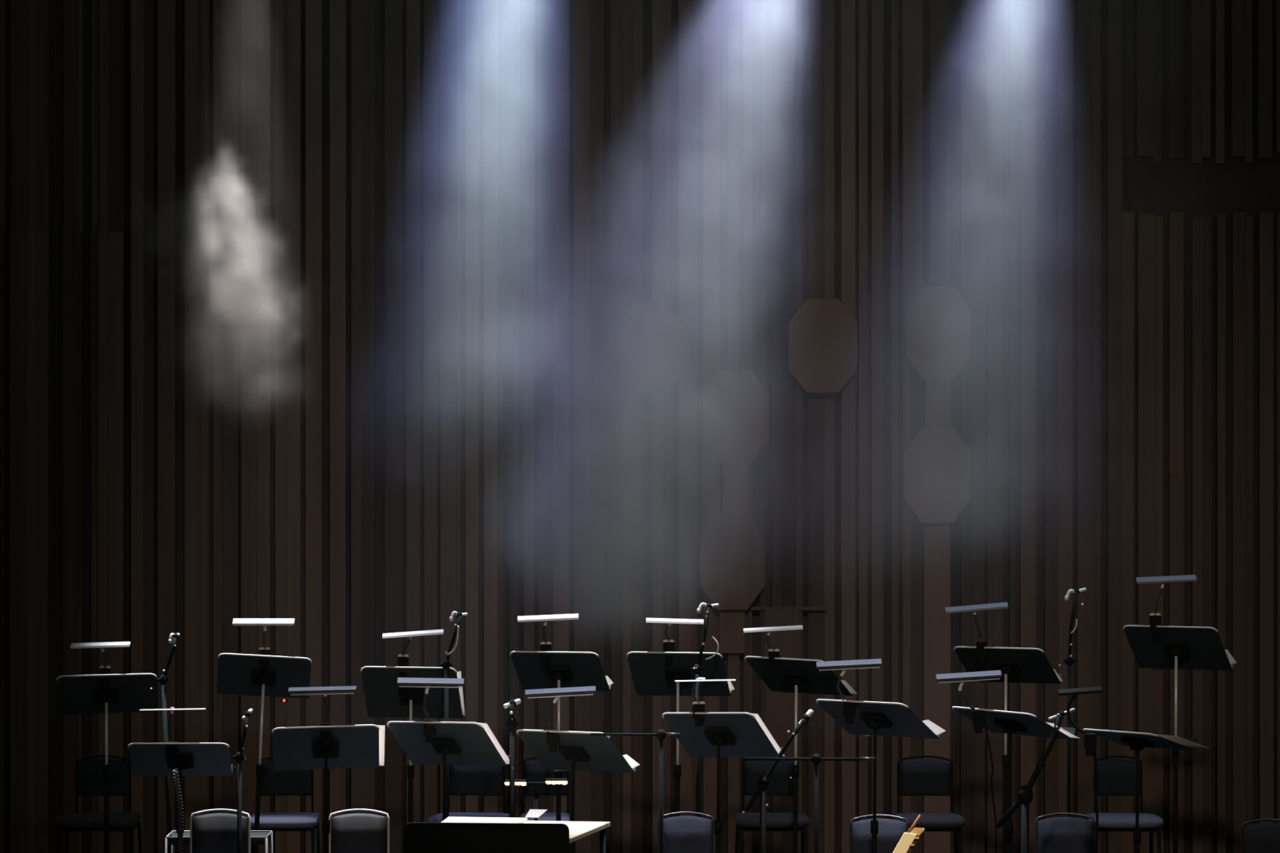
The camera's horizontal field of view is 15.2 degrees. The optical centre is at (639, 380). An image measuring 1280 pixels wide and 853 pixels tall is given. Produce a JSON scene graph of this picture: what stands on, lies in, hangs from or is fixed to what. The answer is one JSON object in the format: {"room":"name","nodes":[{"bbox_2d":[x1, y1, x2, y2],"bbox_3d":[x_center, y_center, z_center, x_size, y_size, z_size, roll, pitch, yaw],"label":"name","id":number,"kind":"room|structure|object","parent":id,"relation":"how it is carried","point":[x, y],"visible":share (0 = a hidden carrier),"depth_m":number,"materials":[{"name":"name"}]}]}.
{"room":"concert hall stage","nodes":[
{"label":"concert hall stage","id":0,"kind":"room"},
{"bbox_2d":[0,0,1279,852],"bbox_3d":[0.000,-0.800,27.113,14.000,7.800,0.295,0,0,0],"label":"wall","id":1,"kind":"structure","parent":0,"point":[852,323],"depth_m":27.09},
{"bbox_3d":[0.000,2.950,16.500,20.000,0.300,13.600,0,0,0],"label":"floor","id":2,"kind":"structure","parent":0,"visible":0},
{"bbox_2d":[127,742,232,852],"bbox_3d":[-2.122,2.231,22.186,0.479,1.136,0.421,0,0,0],"label":"music stand","id":3,"kind":"object","parent":2,"relation":"on","point":[147,759],"visible":0.92,"depth_m":22.12,"materials":[{"name":"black metal"}]},
{"bbox_2d":[139,706,205,764],"bbox_3d":[-2.151,1.633,22.050,0.303,0.262,0.060,0,0,0],"label":"light","id":4,"kind":"object","parent":3,"relation":"attached to","point":[171,753],"visible":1,"depth_m":22.03,"materials":[{"name":"silver metal"}]},
{"bbox_2d":[172,768,183,852],"bbox_3d":[-2.112,1.974,21.900,0.052,0.399,0.027,0,0,0],"label":"coiled cable","id":5,"kind":"object","parent":3,"relation":"hanging from","point":[173,771],"visible":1,"depth_m":21.89,"materials":[{"name":"black plastic"}]},
{"bbox_2d":[190,808,250,852],"bbox_3d":[-2.003,2.417,22.562,0.380,0.763,0.495,0,0,3],"label":"chair","id":6,"kind":"object","parent":2,"relation":"on","point":[212,833],"visible":0.94,"depth_m":22.73,"materials":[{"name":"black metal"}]},
{"bbox_2d":[232,716,248,852],"bbox_3d":[-1.857,2.178,22.128,0.529,1.240,0.460,0,0,0],"label":"microphone stand","id":7,"kind":"object","parent":2,"relation":"on","point":[239,757],"visible":1,"depth_m":22.19,"materials":[{"name":"black metal"}]},
{"bbox_2d":[241,708,253,719],"bbox_3d":[-1.821,1.547,22.215,0.059,0.053,0.027,0,0,-37],"label":"microphone","id":8,"kind":"object","parent":7,"relation":"attached to","point":[247,713],"visible":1,"depth_m":22.20,"materials":[{"name":"white metal"}]},
{"bbox_2d":[271,724,379,852],"bbox_3d":[-1.451,2.189,22.158,0.508,1.220,0.432,0,0,0],"label":"music stand","id":9,"kind":"object","parent":2,"relation":"on","point":[351,746],"visible":1,"depth_m":22.11,"materials":[{"name":"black metal"}]},
{"bbox_2d":[288,685,356,746],"bbox_3d":[-1.462,1.543,22.051,0.314,0.272,0.063,0,0,0],"label":"light","id":10,"kind":"object","parent":9,"relation":"attached to","point":[326,736],"visible":1,"depth_m":22.03,"materials":[{"name":"grey metal"}]},
{"bbox_2d":[377,725,385,765],"bbox_3d":[-1.411,1.692,22.140,0.463,0.215,0.256,0,0,-5],"label":"sheet music","id":11,"kind":"object","parent":9,"relation":"on","point":[382,728],"visible":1,"depth_m":22.15,"materials":[{"name":"paper"}]},
{"bbox_2d":[328,808,389,852],"bbox_3d":[-1.324,2.417,22.562,0.380,0.763,0.495,0,0,-3],"label":"chair","id":12,"kind":"object","parent":2,"relation":"on","point":[351,833],"visible":0.98,"depth_m":22.73,"materials":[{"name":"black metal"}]},
{"bbox_2d":[386,720,509,822],"bbox_3d":[-0.882,2.181,22.151,0.499,1.237,0.416,0,0,25],"label":"music stand","id":13,"kind":"object","parent":2,"relation":"on","point":[455,743],"visible":0.86,"depth_m":22.10,"materials":[{"name":"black metal"}]},
{"bbox_2d":[396,677,464,742],"bbox_3d":[-0.963,1.516,22.051,0.309,0.296,0.062,0,0,0],"label":"light","id":14,"kind":"object","parent":13,"relation":"on","point":[429,731],"visible":1,"depth_m":22.03,"materials":[{"name":"grey metal"}]},
{"bbox_2d":[479,723,509,764],"bbox_3d":[-0.854,1.673,22.106,0.464,0.215,0.256,0,0,25],"label":"sheet music","id":15,"kind":"object","parent":13,"relation":"on","point":[486,728],"visible":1,"depth_m":22.01,"materials":[{"name":"paper"}]},
{"bbox_2d":[404,820,610,852],"bbox_3d":[-0.586,2.363,21.307,0.764,0.870,0.949,0,0,9],"label":"desk","id":16,"kind":"object","parent":2,"relation":"on","point":[529,836],"visible":0.98,"depth_m":20.89,"materials":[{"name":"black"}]},
{"bbox_2d":[440,809,546,823],"bbox_3d":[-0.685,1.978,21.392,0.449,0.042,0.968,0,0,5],"label":"score","id":17,"kind":"object","parent":16,"relation":"on","point":[531,813],"visible":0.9,"depth_m":21.71,"materials":[{"name":"paper"}]},
{"bbox_2d":[505,703,518,817],"bbox_3d":[-0.590,2.145,22.028,0.529,1.306,0.460,0,0,0],"label":"microphone stand","id":18,"kind":"object","parent":2,"relation":"on","point":[512,723],"visible":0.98,"depth_m":22.09,"materials":[{"name":"black metal"}]},
{"bbox_2d":[502,698,520,708],"bbox_3d":[-0.590,1.495,22.115,0.085,0.054,0.034,0,0,-22],"label":"microphone","id":19,"kind":"object","parent":18,"relation":"attached to","point":[517,701],"visible":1,"depth_m":22.10,"materials":[{"name":"white metal"}]},
{"bbox_2d":[516,728,638,852],"bbox_3d":[-0.283,2.203,22.153,0.489,1.191,0.416,0,0,28],"label":"music stand","id":20,"kind":"object","parent":2,"relation":"on","point":[580,751],"visible":0.88,"depth_m":22.10,"materials":[{"name":"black metal"}]},
{"bbox_2d":[524,686,595,752],"bbox_3d":[-0.366,1.558,22.051,0.327,0.302,0.062,0,0,0],"label":"light","id":21,"kind":"object","parent":20,"relation":"attached to","point":[553,739],"visible":1,"depth_m":22.03,"materials":[{"name":"grey metal"}]},
{"bbox_2d":[553,754,639,771],"bbox_3d":[-0.230,1.771,22.194,0.467,0.103,0.112,0,0,30],"label":"sheet music","id":22,"kind":"object","parent":20,"relation":"on","point":[631,762],"visible":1,"depth_m":22.10,"materials":[{"name":"paper"}]},
{"bbox_2d":[590,728,679,852],"bbox_3d":[0.038,2.190,21.716,0.430,1.215,0.494,0,0,-30],"label":"stand","id":23,"kind":"object","parent":2,"relation":"on","point":[660,734],"visible":1,"depth_m":21.75,"materials":[{"name":"black metal"}]},
{"bbox_2d":[657,811,714,852],"bbox_3d":[0.217,2.425,22.566,0.380,0.748,0.502,0,0,0],"label":"chair","id":24,"kind":"object","parent":2,"relation":"on","point":[682,833],"visible":0.88,"depth_m":22.74,"materials":[{"name":"fabric"}]},
{"bbox_2d":[662,712,782,852],"bbox_3d":[0.386,2.158,22.141,0.491,1.283,0.416,0,0,30],"label":"music stand","id":25,"kind":"object","parent":2,"relation":"on","point":[721,735],"visible":0.99,"depth_m":22.09,"materials":[{"name":"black metal"}]},
{"bbox_2d":[675,677,735,726],"bbox_3d":[0.301,1.477,22.050,0.281,0.223,0.060,0,0,0],"label":"light","id":26,"kind":"object","parent":25,"relation":"attached to","point":[697,707],"visible":1,"depth_m":22.03,"materials":[{"name":"silver metal"}]},
{"bbox_2d":[751,713,784,755],"bbox_3d":[0.405,1.635,22.102,0.467,0.226,0.252,0,0,30],"label":"sheet music","id":27,"kind":"object","parent":25,"relation":"on","point":[758,719],"visible":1,"depth_m":21.98,"materials":[{"name":"paper"}]},
{"bbox_2d":[742,718,805,852],"bbox_3d":[0.552,2.171,21.828,0.529,1.253,0.460,0,0,0],"label":"microphone stand","id":28,"kind":"object","parent":2,"relation":"on","point":[762,783],"visible":1,"depth_m":21.89,"materials":[{"name":"black metal"}]},
{"bbox_2d":[798,709,813,724],"bbox_3d":[0.759,1.544,21.915,0.078,0.080,0.036,0,0,-27],"label":"microphone","id":29,"kind":"object","parent":28,"relation":"on","point":[806,717],"visible":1,"depth_m":21.91,"materials":[{"name":"white metal"}]},
{"bbox_2d":[744,753,875,852],"bbox_3d":[0.768,2.242,21.717,0.591,1.112,0.430,0,0,0],"label":"stand","id":30,"kind":"object","parent":2,"relation":"on","point":[815,758],"visible":1,"depth_m":21.65,"materials":[{"name":"black metal"}]},
{"bbox_2d":[815,698,942,852],"bbox_3d":[1.117,2.135,22.148,0.509,1.329,0.416,0,0,37],"label":"music stand","id":31,"kind":"object","parent":2,"relation":"on","point":[873,718],"visible":0.99,"depth_m":22.09,"materials":[{"name":"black metal"}]},
{"bbox_2d":[816,658,882,724],"bbox_3d":[0.962,1.430,22.051,0.302,0.297,0.062,0,0,0],"label":"light","id":32,"kind":"object","parent":31,"relation":"attached to","point":[849,708],"visible":1,"depth_m":22.03,"materials":[{"name":"grey metal"}]},
{"bbox_2d":[864,720,946,736],"bbox_3d":[1.188,1.607,22.162,0.466,0.104,0.132,0,0,39],"label":"sheet music","id":33,"kind":"object","parent":31,"relation":"on","point":[935,728],"visible":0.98,"depth_m":22.03,"materials":[{"name":"paper"}]},
{"bbox_2d":[849,814,909,852],"bbox_3d":[1.137,2.432,22.566,0.380,0.735,0.502,0,0,0],"label":"chair","id":34,"kind":"object","parent":2,"relation":"on","point":[891,832],"visible":0.88,"depth_m":22.74,"materials":[{"name":"fabric"}]},
{"bbox_2d":[893,814,924,852],"bbox_3d":[0.938,2.434,21.230,0.646,1.023,0.100,0,0,0],"label":"wooden easel","id":35,"kind":"object","parent":2,"relation":"on","point":[908,839],"visible":1,"depth_m":21.20,"materials":[{"name":"beige wood"}]},
{"bbox_2d":[951,706,1075,852],"bbox_3d":[1.748,2.152,22.148,0.489,1.294,0.416,0,0,43],"label":"music stand","id":36,"kind":"object","parent":2,"relation":"on","point":[1009,722],"visible":1,"depth_m":22.09,"materials":[{"name":"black metal"}]},
{"bbox_2d":[935,670,1001,733],"bbox_3d":[1.514,1.477,22.051,0.302,0.287,0.062,0,0,0],"label":"light","id":37,"kind":"object","parent":36,"relation":"attached to","point":[978,717],"visible":1,"depth_m":22.03,"materials":[{"name":"grey metal"}]},
{"bbox_2d":[984,719,996,852],"bbox_3d":[1.609,1.894,22.050,0.070,0.722,0.008,0,0,0],"label":"cable","id":38,"kind":"object","parent":37,"relation":"hanging from","point":[985,726],"visible":1,"depth_m":22.05,"materials":[{"name":"black rubber"}]},
{"bbox_2d":[1046,722,1079,738],"bbox_3d":[1.800,1.605,22.134,0.186,0.084,0.460,0,0,-43],"label":"sheet music","id":39,"kind":"object","parent":36,"relation":"on","point":[1067,733],"visible":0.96,"depth_m":22.00,"materials":[{"name":"paper"}]},
{"bbox_2d":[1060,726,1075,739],"bbox_3d":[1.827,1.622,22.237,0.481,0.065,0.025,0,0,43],"label":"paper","id":40,"kind":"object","parent":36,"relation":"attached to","point":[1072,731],"depth_m":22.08,"materials":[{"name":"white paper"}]},
{"bbox_2d":[995,714,1062,852],"bbox_3d":[1.753,2.159,21.778,0.529,1.277,0.460,0,0,0],"label":"microphone stand","id":41,"kind":"object","parent":2,"relation":"on","point":[1024,795],"visible":1,"depth_m":21.84,"materials":[{"name":"black metal"}]},
{"bbox_2d":[1048,708,1075,720],"bbox_3d":[1.926,1.523,21.865,0.129,0.054,0.022,0,0,-14],"label":"microphone","id":42,"kind":"object","parent":41,"relation":"attached to","point":[1063,713],"visible":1,"depth_m":21.86,"materials":[{"name":"white metal"}]},
{"bbox_2d":[1035,813,1095,852],"bbox_3d":[2.022,2.428,22.566,0.380,0.742,0.502,0,0,0],"label":"chair","id":43,"kind":"object","parent":2,"relation":"on","point":[1055,834],"visible":0.99,"depth_m":22.74,"materials":[{"name":"fabric"}]},
{"bbox_2d":[1083,728,1198,852],"bbox_3d":[2.295,2.189,21.730,0.416,1.221,0.479,0,0,-42],"label":"music stand","id":44,"kind":"object","parent":2,"relation":"on","point":[1137,741],"visible":1,"depth_m":21.67,"materials":[{"name":"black metal"}]},
{"bbox_2d":[1057,686,1102,755],"bbox_3d":[1.990,1.539,21.651,0.198,0.311,0.063,0,0,0],"label":"light","id":45,"kind":"object","parent":44,"relation":"attached to","point":[1089,739],"visible":1,"depth_m":21.63,"materials":[{"name":"black metal"}]},
{"bbox_2d":[1093,749,1098,852],"bbox_3d":[2.059,1.913,21.700,0.037,0.613,0.012,0,0,0],"label":"cable","id":46,"kind":"object","parent":45,"relation":"hanging from","point":[1095,755],"visible":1,"depth_m":21.70,"materials":[{"name":"black rubber"}]},
{"bbox_2d":[1157,734,1209,748],"bbox_3d":[2.355,1.622,21.596,0.212,0.074,0.401,0,0,-39],"label":"sheet music","id":47,"kind":"object","parent":44,"relation":"on","point":[1177,740],"visible":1,"depth_m":21.50,"materials":[{"name":"paper"}]},
{"bbox_2d":[1180,737,1198,750],"bbox_3d":[2.368,1.644,21.796,0.020,0.054,0.440,0,0,-42],"label":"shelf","id":48,"kind":"object","parent":44,"relation":"attached to","point":[1182,748],"depth_m":21.64,"materials":[{"name":"black metal"}]},
{"bbox_2d":[1240,818,1279,852],"bbox_3d":[2.996,2.442,22.566,0.380,0.714,0.502,0,0,0],"label":"chair","id":49,"kind":"object","parent":2,"relation":"on","point":[1262,837],"visible":1,"depth_m":22.75,"materials":[{"name":"fabric"}]},
{"bbox_3d":[0.000,2.860,25.400,20.000,0.280,4.200,0,0,0],"label":"trim","id":50,"kind":"structure","parent":0,"visible":0},
{"bbox_2d":[53,755,142,852],"bbox_3d":[-2.824,2.346,25.012,0.420,0.745,0.495,0,0,0],"label":"chair","id":51,"kind":"object","parent":50,"relation":"on","point":[89,779],"visible":0.98,"depth_m":25.17,"materials":[{"name":"black fabric"}]},
{"bbox_2d":[55,673,156,852],"bbox_3d":[-2.718,2.099,24.367,0.509,1.240,0.417,0,0,-8],"label":"music stand","id":52,"kind":"object","parent":50,"relation":"on","point":[126,692],"visible":1,"depth_m":24.30,"materials":[{"name":"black metal"}]},
{"bbox_2d":[70,641,130,688],"bbox_3d":[-2.732,1.439,24.251,0.301,0.234,0.063,0,0,0],"label":"light","id":53,"kind":"object","parent":52,"relation":"on","point":[104,669],"visible":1,"depth_m":24.23,"materials":[{"name":"silver metal"}]},
{"bbox_2d":[150,637,176,852],"bbox_3d":[-2.348,2.003,23.978,0.529,1.429,0.460,0,0,0],"label":"microphone stand","id":54,"kind":"object","parent":50,"relation":"on","point":[162,679],"visible":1,"depth_m":24.04,"materials":[{"name":"black metal"}]},
{"bbox_2d":[168,632,179,644],"bbox_3d":[-2.341,1.294,24.063,0.063,0.056,0.027,0,0,-36],"label":"microphone","id":55,"kind":"object","parent":54,"relation":"attached to","point":[172,635],"visible":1,"depth_m":24.05,"materials":[{"name":"white metal"}]},
{"bbox_2d":[164,830,272,852],"bbox_3d":[-2.073,2.473,23.600,0.512,0.485,0.332,0,0,0],"label":"stool","id":56,"kind":"object","parent":50,"relation":"on","point":[257,837],"visible":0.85,"depth_m":23.44,"materials":[{"name":"grey metal"}]},
{"bbox_2d":[217,653,311,852],"bbox_3d":[-1.925,2.047,24.355,0.531,1.344,0.432,0,0,0],"label":"music stand","id":57,"kind":"object","parent":50,"relation":"on","point":[242,674],"visible":0.98,"depth_m":24.30,"materials":[{"name":"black metal"}]},
{"bbox_2d":[232,618,294,670],"bbox_3d":[-1.906,1.333,24.251,0.311,0.257,0.062,0,0,0],"label":"light","id":58,"kind":"object","parent":57,"relation":"on","point":[264,651],"visible":1,"depth_m":24.23,"materials":[{"name":"silver metal"}]},
{"bbox_2d":[280,698,287,702],"bbox_3d":[-1.797,1.616,24.187,0.030,0.022,0.029,0,0,0],"label":"receiver","id":59,"kind":"object","parent":57,"relation":"attached to","point":[282,700],"visible":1,"depth_m":24.18,"materials":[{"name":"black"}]},
{"bbox_2d":[245,756,320,852],"bbox_3d":[-1.864,2.346,25.012,0.380,0.745,0.495,0,0,0],"label":"chair","id":60,"kind":"object","parent":50,"relation":"on","point":[298,782],"visible":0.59,"depth_m":25.17,"materials":[{"name":"black fabric"}]},
{"bbox_2d":[360,666,463,823],"bbox_3d":[-1.153,2.082,24.329,0.499,1.275,0.417,0,0,8],"label":"music stand","id":61,"kind":"object","parent":50,"relation":"on","point":[384,698],"visible":0.94,"depth_m":24.29,"materials":[{"name":"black metal"}]},
{"bbox_2d":[382,629,444,676],"bbox_3d":[-1.149,1.379,24.251,0.310,0.238,0.063,0,0,0],"label":"light","id":62,"kind":"object","parent":61,"relation":"attached to","point":[402,660],"visible":1,"depth_m":24.23,"materials":[{"name":"silver metal"}]},
{"bbox_2d":[457,671,465,715],"bbox_3d":[-1.128,1.589,24.315,0.462,0.248,0.197,0,0,5],"label":"sheet music","id":63,"kind":"object","parent":61,"relation":"on","point":[459,673],"visible":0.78,"depth_m":24.31,"materials":[{"name":"paper"}]},
{"bbox_2d":[440,615,462,818],"bbox_3d":[-0.970,1.949,24.028,0.529,1.537,0.460,0,0,0],"label":"microphone stand","id":64,"kind":"object","parent":50,"relation":"on","point":[446,664],"visible":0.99,"depth_m":24.09,"materials":[{"name":"black metal"}]},
{"bbox_2d":[448,611,467,621],"bbox_3d":[-0.916,1.185,24.113,0.095,0.053,0.026,0,0,-21],"label":"microphone","id":65,"kind":"object","parent":64,"relation":"attached to","point":[457,614],"visible":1,"depth_m":24.10,"materials":[{"name":"white metal"}]},
{"bbox_2d":[426,764,509,822],"bbox_3d":[-0.881,2.346,25.012,0.400,0.745,0.495,0,0,6],"label":"chair","id":66,"kind":"object","parent":50,"relation":"on","point":[464,780],"visible":0.45,"depth_m":25.17,"materials":[{"name":"black fabric"}]},
{"bbox_2d":[504,778,567,821],"bbox_3d":[-0.506,2.328,23.320,0.260,0.780,0.260,0,0,44],"label":"reading lamp","id":67,"kind":"object","parent":50,"relation":"on","point":[548,781],"visible":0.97,"depth_m":23.29,"materials":[{"name":"black"}]},
{"bbox_2d":[520,756,569,821],"bbox_3d":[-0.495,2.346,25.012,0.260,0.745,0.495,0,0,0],"label":"chair","id":68,"kind":"object","parent":50,"relation":"on","point":[532,771],"visible":0.44,"depth_m":25.17,"materials":[{"name":"black"}]},
{"bbox_2d":[509,650,611,821],"bbox_3d":[-0.399,2.043,24.364,0.479,1.352,0.417,0,0,14],"label":"music stand","id":69,"kind":"object","parent":50,"relation":"on","point":[564,669],"visible":0.86,"depth_m":24.30,"materials":[{"name":"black metal"}]},
{"bbox_2d":[517,613,578,664],"bbox_3d":[-0.466,1.307,24.251,0.310,0.254,0.062,0,0,0],"label":"light","id":70,"kind":"object","parent":69,"relation":"on","point":[544,647],"visible":1,"depth_m":24.23,"materials":[{"name":"silver metal"}]},
{"bbox_2d":[604,675,613,685],"bbox_3d":[-0.371,1.545,24.425,0.466,0.094,0.095,0,0,15],"label":"sheet music","id":71,"kind":"object","parent":69,"relation":"on","point":[609,681],"visible":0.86,"depth_m":24.38,"materials":[{"name":"paper"}]},
{"bbox_2d":[626,651,731,816],"bbox_3d":[0.203,2.045,24.352,0.499,1.348,0.417,0,0,12],"label":"music stand","id":72,"kind":"object","parent":50,"relation":"on","point":[651,675],"visible":0.92,"depth_m":24.29,"materials":[{"name":"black metal"}]},
{"bbox_2d":[645,617,703,662],"bbox_3d":[0.176,1.312,24.251,0.293,0.222,0.064,0,0,0],"label":"light","id":73,"kind":"object","parent":72,"relation":"on","point":[668,646],"visible":1,"depth_m":24.23,"materials":[{"name":"silver metal"}]},
{"bbox_2d":[646,680,734,697],"bbox_3d":[0.245,1.569,24.410,0.466,0.097,0.092,0,0,12],"label":"sheet music","id":74,"kind":"object","parent":72,"relation":"on","point":[731,686],"visible":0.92,"depth_m":24.38,"materials":[{"name":"paper"}]},
{"bbox_2d":[691,607,719,817],"bbox_3d":[0.292,1.926,23.928,0.529,1.584,0.460,0,0,0],"label":"microphone stand","id":75,"kind":"object","parent":50,"relation":"on","point":[696,668],"visible":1,"depth_m":23.99,"materials":[{"name":"black metal"}]},
{"bbox_2d":[697,602,719,613],"bbox_3d":[0.339,1.139,24.014,0.114,0.054,0.026,0,0,-17],"label":"microphone","id":76,"kind":"object","parent":75,"relation":"attached to","point":[708,605],"visible":1,"depth_m":24.00,"materials":[{"name":"white metal"}]},
{"bbox_2d":[734,756,808,852],"bbox_3d":[0.684,2.346,25.012,0.380,0.745,0.495,0,0,0],"label":"chair","id":77,"kind":"object","parent":50,"relation":"on","point":[781,784],"visible":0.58,"depth_m":25.17,"materials":[{"name":"black fabric"}]},
{"bbox_2d":[744,656,855,852],"bbox_3d":[0.823,2.058,24.350,0.489,1.322,0.416,0,0,33],"label":"music stand","id":78,"kind":"object","parent":50,"relation":"on","point":[796,676],"visible":0.81,"depth_m":24.29,"materials":[{"name":"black metal"}]},
{"bbox_2d":[742,625,803,671],"bbox_3d":[0.674,1.355,24.251,0.301,0.231,0.064,0,0,0],"label":"light","id":79,"kind":"object","parent":78,"relation":"attached to","point":[772,654],"visible":1,"depth_m":24.23,"materials":[{"name":"silver metal"}]},
{"bbox_2d":[782,680,857,693],"bbox_3d":[0.886,1.558,24.378,0.462,0.089,0.111,0,0,37],"label":"sheet music","id":80,"kind":"object","parent":78,"relation":"on","point":[846,684],"visible":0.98,"depth_m":24.26,"materials":[{"name":"paper"}]},
{"bbox_2d":[893,755,964,852],"bbox_3d":[1.495,2.342,24.912,0.360,0.753,0.495,0,0,0],"label":"chair","id":81,"kind":"object","parent":50,"relation":"on","point":[917,777],"visible":0.92,"depth_m":25.07,"materials":[{"name":"black fabric"}]},
{"bbox_2d":[953,646,1062,852],"bbox_3d":[1.879,2.007,24.362,0.489,1.324,0.416,0,0,25],"label":"music stand","id":82,"kind":"object","parent":50,"relation":"on","point":[1015,664],"visible":0.92,"depth_m":24.30,"materials":[{"name":"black metal"}]},
{"bbox_2d":[944,602,1008,662],"bbox_3d":[1.704,1.273,24.251,0.319,0.301,0.062,0,0,0],"label":"light","id":83,"kind":"object","parent":82,"relation":"attached to","point":[981,652],"visible":1,"depth_m":24.23,"materials":[{"name":"grey metal"}]},
{"bbox_2d":[980,669,1062,683],"bbox_3d":[1.924,1.506,24.410,0.463,0.091,0.103,0,0,29],"label":"sheet music","id":84,"kind":"object","parent":82,"relation":"on","point":[1056,673],"visible":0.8,"depth_m":24.33,"materials":[{"name":"paper"}]},
{"bbox_2d":[1058,591,1084,817],"bbox_3d":[2.149,1.862,23.928,0.529,1.611,0.460,0,0,0],"label":"microphone stand","id":85,"kind":"object","parent":50,"relation":"on","point":[1068,660],"visible":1,"depth_m":23.99,"materials":[{"name":"black metal"}]},
{"bbox_2d":[1064,587,1086,601],"bbox_3d":[2.183,1.071,24.014,0.116,0.068,0.029,0,0,-17],"label":"microphone","id":86,"kind":"object","parent":85,"relation":"attached to","point":[1073,591],"visible":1,"depth_m":24.00,"materials":[{"name":"white metal"}]},
{"bbox_2d":[1084,755,1163,852],"bbox_3d":[2.507,2.342,24.912,0.380,0.753,0.495,0,0,0],"label":"chair","id":87,"kind":"object","parent":50,"relation":"on","point":[1114,777],"visible":0.82,"depth_m":25.07,"materials":[{"name":"black fabric"}]},
{"bbox_2d":[1123,625,1234,852],"bbox_3d":[2.743,1.929,24.342,0.509,1.380,0.416,0,0,26],"label":"music stand","id":88,"kind":"object","parent":50,"relation":"on","point":[1175,647],"visible":0.97,"depth_m":24.29,"materials":[{"name":"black metal"}]},
{"bbox_2d":[1135,574,1196,635],"bbox_3d":[2.665,1.136,24.251,0.304,0.305,0.062,0,0,0],"label":"light","id":89,"kind":"object","parent":88,"relation":"on","point":[1154,620],"visible":1,"depth_m":24.23,"materials":[{"name":"grey metal"}]},
{"bbox_2d":[1151,649,1236,671],"bbox_3d":[2.798,1.423,24.378,0.469,0.127,0.113,0,0,28],"label":"sheet music","id":90,"kind":"object","parent":88,"relation":"on","point":[1232,660],"visible":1,"depth_m":24.30,"materials":[{"name":"paper"}]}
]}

